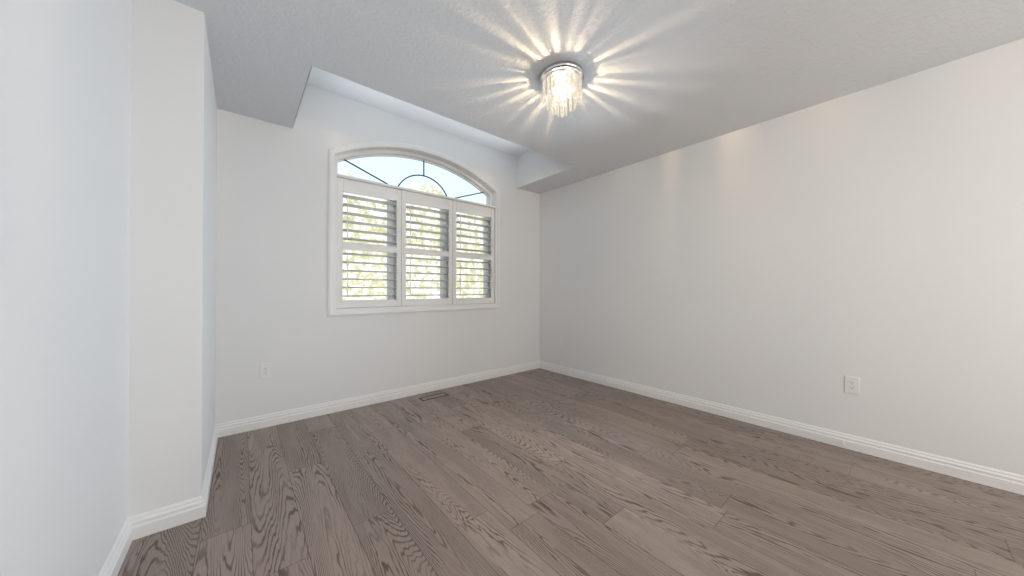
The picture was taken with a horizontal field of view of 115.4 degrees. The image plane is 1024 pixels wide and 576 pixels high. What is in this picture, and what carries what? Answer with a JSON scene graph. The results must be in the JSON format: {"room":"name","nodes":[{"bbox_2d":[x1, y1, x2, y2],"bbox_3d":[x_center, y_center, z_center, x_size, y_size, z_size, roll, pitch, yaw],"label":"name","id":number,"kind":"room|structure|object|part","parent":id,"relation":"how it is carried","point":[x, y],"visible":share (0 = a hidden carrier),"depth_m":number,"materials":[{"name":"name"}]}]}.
{"room":"empty bedroom","nodes":[
{"label":"empty bedroom","id":0,"kind":"room"},
{"bbox_2d":[0,0,130,575],"bbox_3d":[-0.489,-0.138,-0.160,0.160,2.573,4.500,0,0,-40],"label":"wall","id":1,"kind":"structure","parent":0,"point":[65,92],"depth_m":0.94,"materials":[{"name":"paint"}]},
{"bbox_2d":[98,513,141,575],"bbox_3d":[-0.421,1.097,-0.111,0.018,0.105,4.180,0,0,-40],"label":"baseboard","id":2,"kind":"structure","parent":1,"relation":"attached to","point":[140,525],"depth_m":1.38,"materials":[{"name":"white wood"}]},
{"bbox_2d":[128,0,216,516],"bbox_3d":[-2.152,-0.124,2.023,0.405,2.573,1.304,0,0,-40],"label":"wall","id":3,"kind":"structure","parent":0,"point":[172,282],"depth_m":1.58,"materials":[{"name":"paint"}]},
{"bbox_2d":[194,423,221,519],"bbox_3d":[-1.919,1.110,2.066,0.018,0.105,1.118,0,0,-40],"label":"baseboard","id":4,"kind":"structure","parent":3,"relation":"attached to","point":[200,502],"depth_m":1.82,"materials":[{"name":"white wood"}]},
{"bbox_2d":[215,84,538,423],"bbox_3d":[-1.005,-0.334,3.727,3.859,3.014,0.160,0,0,-40],"label":"wall","id":5,"kind":"structure","parent":0,"point":[272,252],"depth_m":2.96,"materials":[{"name":"paint"}]},
{"bbox_2d":[260,363,271,378],"bbox_3d":[-2.070,0.697,2.722,0.076,0.124,0.009,0,0,-40],"label":"electrical outlet","id":6,"kind":"object","parent":5,"relation":"attached to","point":[265,370],"visible":1,"depth_m":2.72,"materials":[{"name":"white plastic"}]},
{"bbox_2d":[222,361,537,436],"bbox_3d":[-0.962,1.120,3.639,3.505,0.105,0.018,0,0,-40],"label":"baseboard","id":7,"kind":"structure","parent":5,"relation":"attached to","point":[276,418],"depth_m":3.17,"materials":[{"name":"white wood"}]},
{"bbox_2d":[328,141,499,316],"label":"window","id":8,"kind":"structure","parent":5,"relation":"in","point":[490,187],"depth_m":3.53,"materials":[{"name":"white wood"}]},
{"bbox_2d":[344,159,387,183],"bbox_3d":[-1.509,-1.203,3.361,0.423,0.157,0.008,0,0,-40],"label":"window grille","id":9,"kind":"object","parent":8,"relation":"attached to","point":[344,159],"depth_m":3.35,"materials":[{"name":"grey metal"}]},
{"bbox_3d":[-1.016,-0.654,3.757,1.910,1.746,0.082,0,0,-40],"label":"window sash","id":10,"kind":"part","parent":8,"relation":"part of","materials":[{"name":"white wood"}]},
{"bbox_2d":[334,173,496,310],"bbox_3d":[-0.957,-0.428,3.685,1.920,1.302,0.097,0,0,-40],"label":"window shutters","id":11,"kind":"object","parent":8,"relation":"attached to","point":[401,196],"visible":0.98,"depth_m":3.50,"materials":[{"name":"white wood"}]},
{"bbox_2d":[398,160,446,195],"bbox_3d":[-1.028,-1.305,3.763,0.590,0.351,0.008,0,0,-40],"label":"window grille","id":12,"kind":"object","parent":8,"relation":"attached to","point":[408,177],"depth_m":3.76,"materials":[{"name":"grey metal"}]},
{"bbox_2d":[455,192,483,197],"bbox_3d":[-0.543,-1.198,4.167,0.423,0.144,0.008,0,0,-40],"label":"window grille","id":13,"kind":"object","parent":8,"relation":"attached to","point":[480,192],"depth_m":4.15,"materials":[{"name":"grey metal"}]},
{"bbox_2d":[117,368,1023,575],"bbox_3d":[0.658,1.220,1.534,4.104,0.120,5.644,0,0,-40],"label":"floor","id":14,"kind":"structure","parent":0,"point":[539,472],"depth_m":1.77,"materials":[{"name":"brown wood"}]},
{"bbox_2d":[419,393,447,400],"bbox_3d":[-0.843,1.170,3.486,0.298,0.003,0.106,0,0,-40],"label":"floor vent","id":15,"kind":"object","parent":14,"relation":"in","point":[433,396],"visible":1,"depth_m":3.49,"materials":[{"name":"brown metal"}]},
{"bbox_2d":[174,0,1023,193],"bbox_3d":[0.658,-1.684,1.552,4.104,0.542,5.644,0,0,-40],"label":"ceiling","id":16,"kind":"structure","parent":0,"point":[661,77],"depth_m":1.99,"materials":[{"name":"white paint"}]},
{"bbox_2d":[541,61,583,117],"bbox_3d":[0.332,-1.270,2.152,0.284,0.279,0.284,0,0,-40],"label":"chandelier","id":17,"kind":"object","parent":16,"relation":"hanging from","point":[561,79],"visible":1,"depth_m":2.09,"materials":[{"name":"clear glass"}]},
{"bbox_2d":[539,38,1023,474],"bbox_3d":[2.172,-0.119,2.806,0.160,2.573,5.644,0,0,-40],"label":"wall","id":18,"kind":"structure","parent":0,"point":[798,266],"depth_m":2.41,"materials":[{"name":"paint"}]},
{"bbox_2d":[538,361,1023,494],"bbox_3d":[2.104,1.114,2.741,0.018,0.105,5.324,0,0,-40],"label":"baseboard","id":19,"kind":"structure","parent":18,"relation":"attached to","point":[1004,480],"depth_m":2.40,"materials":[{"name":"white wood"}]},
{"bbox_2d":[845,376,859,394],"bbox_3d":[2.452,0.702,2.333,0.009,0.124,0.076,0,0,-40],"label":"electrical outlet","id":20,"kind":"object","parent":18,"relation":"attached to","point":[852,385],"visible":1,"depth_m":2.33,"materials":[{"name":"white plastic"}]}
]}

